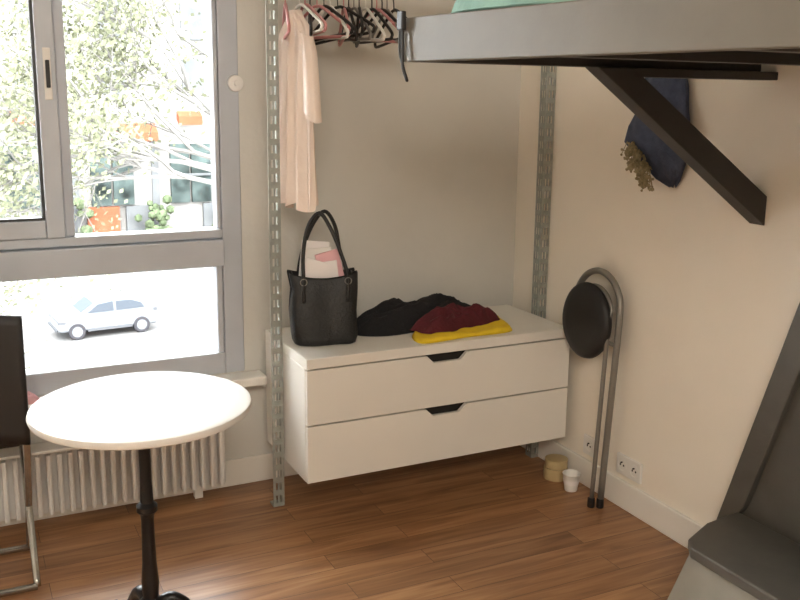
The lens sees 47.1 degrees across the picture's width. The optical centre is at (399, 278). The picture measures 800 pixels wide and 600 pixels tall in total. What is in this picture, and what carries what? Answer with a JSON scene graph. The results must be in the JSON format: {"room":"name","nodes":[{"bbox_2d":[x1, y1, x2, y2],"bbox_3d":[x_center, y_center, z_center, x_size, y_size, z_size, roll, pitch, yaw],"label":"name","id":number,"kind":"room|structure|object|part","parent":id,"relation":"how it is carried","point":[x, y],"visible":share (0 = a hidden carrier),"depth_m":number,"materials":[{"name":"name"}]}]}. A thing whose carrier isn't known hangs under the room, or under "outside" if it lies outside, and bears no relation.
{"room":"studio apartment","nodes":[
{"label":"studio apartment","id":0,"kind":"room"},
{"bbox_2d":[30,0,520,459],"bbox_3d":[-1.012,-0.470,3.291,3.300,2.650,0.235,-5,13,-26],"label":"wall","id":1,"kind":"structure","parent":0,"point":[416,178],"depth_m":3.68,"materials":[{"name":"paint"}]},
{"bbox_2d":[0,0,220,240],"bbox_3d":[-1.439,-0.751,2.951,1.720,1.276,0.098,-5,13,-26],"label":"window","id":2,"kind":"structure","parent":1,"relation":"in","point":[47,15],"depth_m":3.11,"materials":[{"name":"metal"}]},
{"bbox_2d":[0,217,41,221],"bbox_3d":[-1.714,-0.166,2.922,1.074,0.008,0.040,-5,13,-26],"label":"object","id":3,"kind":"object","parent":2,"relation":"attached to","point":[19,218],"depth_m":3.11,"materials":[{"name":"white"}]},
{"bbox_3d":[-1.715,-0.130,2.923,1.102,0.061,0.050,-5,13,-26],"label":"sash bottom","id":4,"kind":"part","parent":2,"relation":"part of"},
{"bbox_3d":[-1.219,-0.757,3.047,0.010,1.128,0.040,-5,13,-26],"label":"sash gasket","id":5,"kind":"part","parent":2,"relation":"part of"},
{"bbox_2d":[42,47,52,99],"bbox_3d":[-1.168,-0.677,3.041,0.025,0.170,0.007,-5,13,-26],"label":"handle plate","id":6,"kind":"object","parent":2,"relation":"attached to","point":[45,50],"visible":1,"depth_m":3.04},
{"bbox_2d":[45,60,50,87],"bbox_3d":[-1.163,-0.675,3.031,0.013,0.090,0.013,-5,13,-26],"label":"handle grip","id":7,"kind":"object","parent":6,"relation":"attached to","point":[47,67],"depth_m":3.03,"materials":[{"name":"black plastic"}]},
{"bbox_3d":[-0.680,-0.777,3.334,0.016,1.194,0.060,-5,13,-26],"label":"upper right stile","id":8,"kind":"part","parent":2,"relation":"part of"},
{"bbox_2d":[26,348,225,395],"bbox_3d":[-1.458,0.382,3.188,1.720,0.082,0.074,-5,13,-26],"label":"frame","id":9,"kind":"object","parent":1,"relation":"attached to","point":[44,380],"visible":0.8,"depth_m":3.37,"materials":[{"name":"metal"}]},
{"bbox_2d":[28,370,266,407],"bbox_3d":[-1.398,0.455,3.139,1.935,0.035,0.100,-5,13,-26],"label":"window sill","id":10,"kind":"structure","parent":1,"relation":"attached to","point":[255,377],"depth_m":3.50,"materials":[{"name":"paint"}]},
{"bbox_2d":[27,391,38,404],"bbox_3d":[-1.306,0.409,3.176,0.117,0.043,0.072,-5,13,-26],"label":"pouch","id":11,"kind":"object","parent":10,"relation":"on","point":[32,398],"visible":0.24,"depth_m":3.17,"materials":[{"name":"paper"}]},
{"bbox_2d":[0,453,297,526],"bbox_3d":[-0.815,0.778,3.543,2.883,0.108,0.016,-5,13,-26],"label":"baseboard","id":12,"kind":"structure","parent":1,"relation":"attached to","point":[255,468],"depth_m":3.62,"materials":[{"name":"paint"}]},
{"bbox_2d":[213,266,223,351],"bbox_3d":[-0.694,0.112,3.510,0.023,0.336,0.060,-5,13,-26],"label":"stile","id":13,"kind":"object","parent":1,"relation":"attached to","point":[217,271],"visible":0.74,"depth_m":3.49,"materials":[{"name":"paint"}]},
{"bbox_2d":[215,0,244,372],"bbox_3d":[-0.642,-0.546,3.404,0.074,1.837,0.074,-5,13,-26],"label":"frame","id":14,"kind":"object","parent":1,"relation":"attached to","point":[225,10],"visible":0.77,"depth_m":3.41,"materials":[{"name":"paint"}]},
{"bbox_2d":[0,445,688,599],"bbox_3d":[0.016,1.333,1.468,3.700,0.150,5.000,-5,13,-26],"label":"floor","id":15,"kind":"structure","parent":0,"point":[487,525],"depth_m":3.17,"materials":[{"name":"laminate"}]},
{"bbox_2d":[0,315,40,597],"bbox_3d":[-1.386,0.510,2.863,0.412,0.884,0.436,-5,13,-26],"label":"folding chair","id":16,"kind":"object","parent":15,"relation":"on","point":[14,429],"visible":0.98,"depth_m":2.73,"materials":[{"name":"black metal"}]},
{"bbox_3d":[-1.407,0.492,2.904,0.366,0.025,0.340,-5,13,-26],"label":"seat","id":17,"kind":"part","parent":16,"relation":"part of","materials":[{"name":"black plastic"}]},
{"bbox_3d":[-1.297,0.312,2.643,0.410,0.407,0.042,-5,13,-26],"label":"backrest","id":18,"kind":"part","parent":16,"relation":"part of","materials":[{"name":"black plastic"}]},
{"bbox_2d":[0,430,225,522],"bbox_3d":[-1.310,0.741,3.214,1.435,0.298,0.092,-5,13,-26],"label":"radiator","id":19,"kind":"object","parent":15,"relation":"on","point":[64,478],"visible":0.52,"depth_m":3.29,"materials":[{"name":"metal"}]},
{"bbox_2d":[0,442,79,460],"bbox_3d":[-1.308,0.601,3.186,1.435,0.012,0.092,-5,13,-26],"label":"grille","id":20,"kind":"object","parent":19,"relation":"attached to","point":[46,448],"depth_m":3.19,"materials":[{"name":"metal"}]},
{"bbox_2d":[26,371,251,599],"bbox_3d":[-0.685,0.678,2.495,0.572,0.717,0.572,-5,13,-26],"label":"bistro table","id":21,"kind":"object","parent":15,"relation":"on","point":[142,412],"visible":1,"depth_m":2.40,"materials":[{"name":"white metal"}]},
{"bbox_3d":[-0.774,0.928,2.647,0.038,0.161,0.255,-9,15,-40],"label":"leg","id":22,"kind":"part","parent":21,"relation":"part of","materials":[{"name":"black metal"}]},
{"bbox_3d":[-0.559,0.946,2.572,0.255,0.161,0.038,-1,11,-10],"label":"leg","id":23,"kind":"part","parent":21,"relation":"part of","materials":[{"name":"black metal"}]},
{"bbox_2d":[265,0,284,506],"bbox_3d":[-0.448,-0.446,3.208,0.044,2.648,0.046,-5,13,-26],"label":"upright","id":24,"kind":"object","parent":15,"relation":"on","point":[272,7],"visible":1,"depth_m":3.26,"materials":[{"name":"metal"}]},
{"bbox_2d":[525,66,556,457],"bbox_3d":[0.588,-0.533,3.705,0.044,2.648,0.046,-5,13,-26],"label":"upright","id":25,"kind":"object","parent":15,"relation":"on","point":[543,126],"visible":0.61,"depth_m":3.73,"materials":[{"name":"metal"}]},
{"bbox_2d":[282,0,406,48],"bbox_3d":[-0.226,-0.925,3.219,0.487,0.208,0.423,-5,13,-26],"label":"clothes hanger","id":26,"kind":"object","parent":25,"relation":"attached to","point":[346,12],"visible":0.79,"depth_m":3.17,"materials":[{"name":"plastic"}]},
{"bbox_2d":[274,10,321,211],"bbox_3d":[-0.364,-0.585,3.213,0.107,0.679,0.416,-5,13,-26],"label":"dress","id":27,"kind":"object","parent":26,"relation":"hanging from","point":[299,86],"visible":0.93,"depth_m":3.14,"materials":[{"name":"fabric"}]},
{"bbox_2d":[265,304,569,483],"bbox_3d":[0.073,0.417,3.610,1.100,0.452,0.457,-5,13,-26],"label":"dresser","id":28,"kind":"object","parent":25,"relation":"attached to","point":[367,404],"visible":0.84,"depth_m":3.38,"materials":[{"name":"white paint"}]},
{"bbox_2d":[287,209,357,345],"bbox_3d":[-0.281,-0.006,3.322,0.250,0.482,0.155,-2,12,-15],"label":"handbag","id":29,"kind":"object","parent":28,"relation":"on","point":[323,295],"visible":1,"depth_m":3.29,"materials":[{"name":"black leather"}]},
{"bbox_2d":[305,247,330,260],"bbox_3d":[-0.294,-0.008,3.323,0.110,0.210,0.006,-2,12,-14],"label":"magazine","id":30,"kind":"object","parent":29,"relation":"on","point":[311,253],"depth_m":3.30,"materials":[{"name":"white paper"}]},
{"bbox_3d":[-0.288,-0.093,3.348,0.176,0.322,0.052,-2,12,-14],"label":"handle","id":31,"kind":"part","parent":29,"relation":"part of","materials":[{"name":"black leather"}]},
{"bbox_3d":[-0.266,-0.077,3.267,0.176,0.322,0.053,-2,12,-14],"label":"handle","id":32,"kind":"part","parent":29,"relation":"part of","materials":[{"name":"black leather"}]},
{"bbox_2d":[315,249,343,275],"bbox_3d":[-0.245,-0.008,3.323,0.128,0.200,0.010,-2,12,-14],"label":"notebook","id":33,"kind":"object","parent":29,"relation":"on","point":[328,262],"depth_m":3.30,"materials":[{"name":"pink paper"}]},
{"bbox_3d":[0.076,0.214,3.569,1.100,0.037,0.457,-5,13,-26],"label":"panel","id":34,"kind":"part","parent":28,"relation":"part of","materials":[{"name":"white paint"}]},
{"bbox_2d":[357,293,511,343],"bbox_3d":[0.115,0.136,3.584,0.654,0.109,0.444,-5,13,-26],"label":"clothes","id":35,"kind":"object","parent":28,"relation":"on","point":[438,317],"visible":0.99,"depth_m":3.51,"materials":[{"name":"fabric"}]},
{"bbox_3d":[0.168,0.577,3.441,1.098,0.206,0.018,-5,13,-26],"label":"drawer","id":36,"kind":"part","parent":28,"relation":"part of","materials":[{"name":"white paint"}]},
{"bbox_3d":[0.171,0.373,3.400,1.098,0.197,0.018,-5,13,-26],"label":"drawer","id":37,"kind":"part","parent":28,"relation":"part of","materials":[{"name":"white paint"}]},
{"bbox_2d":[543,454,567,481],"bbox_3d":[0.633,0.770,3.732,0.098,0.084,0.097,-5,13,-26],"label":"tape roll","id":38,"kind":"object","parent":15,"relation":"on","point":[555,464],"visible":0.88,"depth_m":3.70,"materials":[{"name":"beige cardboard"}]},
{"bbox_2d":[562,469,580,491],"bbox_3d":[0.674,0.799,3.616,0.072,0.072,0.072,-5,13,-26],"label":"cup","id":39,"kind":"object","parent":15,"relation":"on","point":[571,477],"visible":1,"depth_m":3.60,"materials":[{"name":"white ceramic"}]},
{"bbox_2d":[562,267,623,508],"bbox_3d":[0.708,0.402,3.500,0.094,0.898,0.304,-5,13,-26],"label":"folding stool","id":40,"kind":"object","parent":15,"relation":"on","point":[588,309],"visible":1,"depth_m":3.41,"materials":[{"name":"grey"}]},
{"bbox_3d":[0.699,0.159,3.461,0.047,0.290,0.276,-5,13,-26],"label":"round seat","id":41,"kind":"part","parent":40,"relation":"part of","materials":[{"name":"black plastic"}]},
{"bbox_3d":[0.707,0.428,3.492,0.070,0.827,0.218,-5,13,-26],"label":"frame","id":42,"kind":"part","parent":40,"relation":"part of","materials":[{"name":"grey metal"}]},
{"bbox_2d":[667,303,799,599],"bbox_3d":[1.237,0.332,2.097,0.408,1.594,1.600,-5,13,-26],"label":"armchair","id":43,"kind":"object","parent":15,"relation":"on","point":[751,551],"visible":1,"depth_m":2.70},
{"bbox_3d":[1.413,0.319,2.174,0.023,1.594,1.585,-5,13,-26],"label":"wall stringer panel","id":44,"kind":"part","parent":43,"relation":"part of","materials":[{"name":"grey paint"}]},
{"bbox_2d":[512,64,799,525],"bbox_3d":[1.605,-0.172,1.950,0.200,2.650,5.000,-5,13,-26],"label":"wall","id":45,"kind":"structure","parent":0,"point":[711,295],"depth_m":3.16,"materials":[{"name":"paint"}]},
{"bbox_2d":[583,434,594,456],"bbox_3d":[0.748,0.662,3.625,0.018,0.078,0.075,-5,13,-26],"label":"wall socket","id":46,"kind":"object","parent":45,"relation":"attached to","point":[588,443],"visible":0.89,"depth_m":3.62,"materials":[{"name":"white plastic"}]},
{"bbox_2d":[585,440,592,451],"bbox_3d":[0.745,0.662,3.623,0.002,0.050,0.050,-5,13,-26],"label":"outlet","id":47,"kind":"object","parent":46,"relation":"attached to","point":[588,443],"depth_m":3.62,"materials":[{"name":"white plastic"}]},
{"bbox_2d":[520,439,702,548],"bbox_3d":[0.770,0.784,3.604,0.016,0.108,1.300,-5,13,-26],"label":"baseboard","id":48,"kind":"structure","parent":45,"relation":"attached to","point":[677,526],"depth_m":3.40,"materials":[{"name":"paint"}]},
{"bbox_2d":[616,452,642,483],"bbox_3d":[0.851,0.706,3.418,0.018,0.078,0.135,-5,13,-26],"label":"wall socket","id":49,"kind":"object","parent":45,"relation":"attached to","point":[626,466],"visible":1,"depth_m":3.41,"materials":[{"name":"white plastic"}]},
{"bbox_2d":[617,458,637,477],"bbox_3d":[0.848,0.707,3.417,0.002,0.050,0.118,-5,13,-26],"label":"outlet","id":50,"kind":"object","parent":49,"relation":"attached to","point":[628,467],"depth_m":3.42,"materials":[{"name":"white plastic"}]},
{"bbox_2d":[620,78,689,191],"bbox_3d":[0.853,-0.512,3.070,0.131,0.450,0.304,-5,13,-26],"label":"hat","id":51,"kind":"object","parent":45,"relation":"hanging from","point":[650,154],"visible":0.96,"depth_m":3.08,"materials":[{"name":"blue fabric"}]},
{"bbox_2d":[585,67,777,225],"bbox_3d":[0.797,-0.361,2.610,0.652,0.452,0.060,-5,13,-26],"label":"brace","id":52,"kind":"object","parent":45,"relation":"attached to","point":[630,86],"depth_m":2.58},
{"bbox_2d":[404,0,799,71],"bbox_3d":[0.926,-0.471,1.724,1.168,0.110,1.807,-5,13,-26],"label":"bed","id":53,"kind":"object","parent":52,"relation":"on","point":[727,35],"depth_m":1.81,"materials":[{"name":"grey wood"}]},
{"bbox_2d":[397,11,408,81],"bbox_3d":[0.009,-0.567,2.250,0.022,0.169,0.039,-5,13,-26],"label":"strap","id":54,"kind":"object","parent":53,"relation":"hanging from","point":[401,15],"visible":1,"depth_m":2.24,"materials":[{"name":"fabric"}]},
{"bbox_2d":[451,0,572,12],"bbox_3d":[0.264,-0.654,2.085,0.208,0.091,0.478,-5,13,-26],"label":"blanket","id":55,"kind":"object","parent":53,"relation":"on","point":[459,5],"visible":0.48,"depth_m":2.02,"materials":[{"name":"green fabric"}]},
{"label":"outside","id":56,"kind":"structure","parent":0,"visible":0},
{"bbox_2d":[0,267,212,302],"bbox_3d":[-10.419,-1.027,49.738,140.000,0.350,14.400,-5,13,-26],"label":"pavement","id":57,"kind":"structure","parent":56,"point":[193,277],"depth_m":42.31,"materials":[{"name":"grey concrete"}]},
{"bbox_2d":[73,198,93,233],"label":"shrub","id":58,"kind":"object","parent":57,"relation":"on","point":[81,205],"depth_m":52.52,"materials":[{"name":"green plant"}]},
{"bbox_2d":[135,194,173,230],"label":"shrub","id":59,"kind":"object","parent":57,"relation":"on","point":[162,216],"depth_m":54.33,"materials":[{"name":"green plant"}]},
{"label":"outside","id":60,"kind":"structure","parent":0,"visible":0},
{"bbox_3d":[5.996,5.751,16.767,140.000,0.340,12.500,-5,13,-26],"label":"pavement","id":61,"kind":"object","parent":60,"visible":0},
{"bbox_2d":[0,0,211,368],"bbox_3d":[-4.593,-1.718,16.229,10.193,14.270,8.014,-6,13,-32],"label":"street tree","id":62,"kind":"object","parent":61,"relation":"on","point":[98,127],"visible":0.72,"depth_m":14.78,"materials":[{"name":"green plant"}]},
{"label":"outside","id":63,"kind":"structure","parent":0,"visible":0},
{"bbox_2d":[0,286,214,368],"bbox_3d":[-2.004,2.519,32.849,140.000,0.200,23.980,-5,13,-26],"label":"street","id":64,"kind":"structure","parent":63,"point":[185,321],"depth_m":34.07,"materials":[{"name":"grey asphalt"}]},
{"bbox_2d":[48,290,157,339],"bbox_3d":[-11.090,1.299,34.317,3.720,1.395,1.690,-6,13,-31],"label":"car","id":65,"kind":"object","parent":64,"relation":"on","point":[101,310],"visible":1,"depth_m":33.74,"materials":[{"name":"grey paint"}]},
{"bbox_3d":[-11.327,0.906,34.086,0.950,0.360,1.620,-6,13,-31],"label":"glass","id":66,"kind":"part","parent":65,"relation":"part of","materials":[{"name":"grey"}]},
{"bbox_3d":[-10.409,0.806,34.645,1.050,0.360,1.620,-6,13,-31],"label":"glass","id":67,"kind":"part","parent":65,"relation":"part of","materials":[{"name":"grey"}]},
{"bbox_3d":[-2.257,-0.410,2.628,0.079,1.837,0.074,-5,13,-26],"label":"frame","id":68,"kind":"object","parent":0,"visible":0},
{"bbox_2d":[0,238,224,281],"bbox_3d":[-1.448,-0.038,3.092,1.720,0.100,0.100,-5,13,-26],"label":"transom","id":69,"kind":"object","parent":68,"relation":"attached to","point":[88,260],"visible":0.8,"depth_m":3.24,"materials":[{"name":"paint"}]},
{"bbox_2d":[0,227,222,249],"bbox_3d":[-1.451,-0.109,3.086,1.720,0.032,0.082,-5,13,-26],"label":"transom","id":70,"kind":"object","parent":69,"relation":"on","point":[84,239],"visible":0.8,"depth_m":3.26,"materials":[{"name":"metal"}]},
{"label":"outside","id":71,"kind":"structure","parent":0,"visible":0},
{"bbox_2d":[0,0,212,233],"bbox_3d":[-15.125,-14.553,57.168,100.000,23.140,7.500,-5,13,-26],"label":"building","id":72,"kind":"structure","parent":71,"point":[185,214],"depth_m":54.44,"materials":[{"name":"stone"}]},
{"bbox_2d":[10,111,202,232],"bbox_3d":[-14.903,-6.092,53.900,61.900,7.350,1.490,-5,13,-26],"label":"awnings","id":73,"kind":"object","parent":72,"relation":"attached to","point":[183,117],"visible":0.12,"depth_m":53.70,"materials":[{"name":"orange fabric"}]},
{"bbox_2d":[3,143,210,208],"bbox_3d":[-14.761,-6.210,54.627,62.200,3.500,0.290,-5,13,-26],"label":"shop windows","id":74,"kind":"structure","parent":72,"relation":"in","point":[180,188],"depth_m":54.78,"materials":[{"name":"teal glass"}]},
{"bbox_2d":[5,0,212,231],"bbox_3d":[-14.031,-11.012,53.948,63.750,17.000,0.390,-5,13,-26],"label":"windows","id":75,"kind":"structure","parent":72,"relation":"in","point":[193,68],"depth_m":54.41,"materials":[{"name":"white glass"}]}
]}

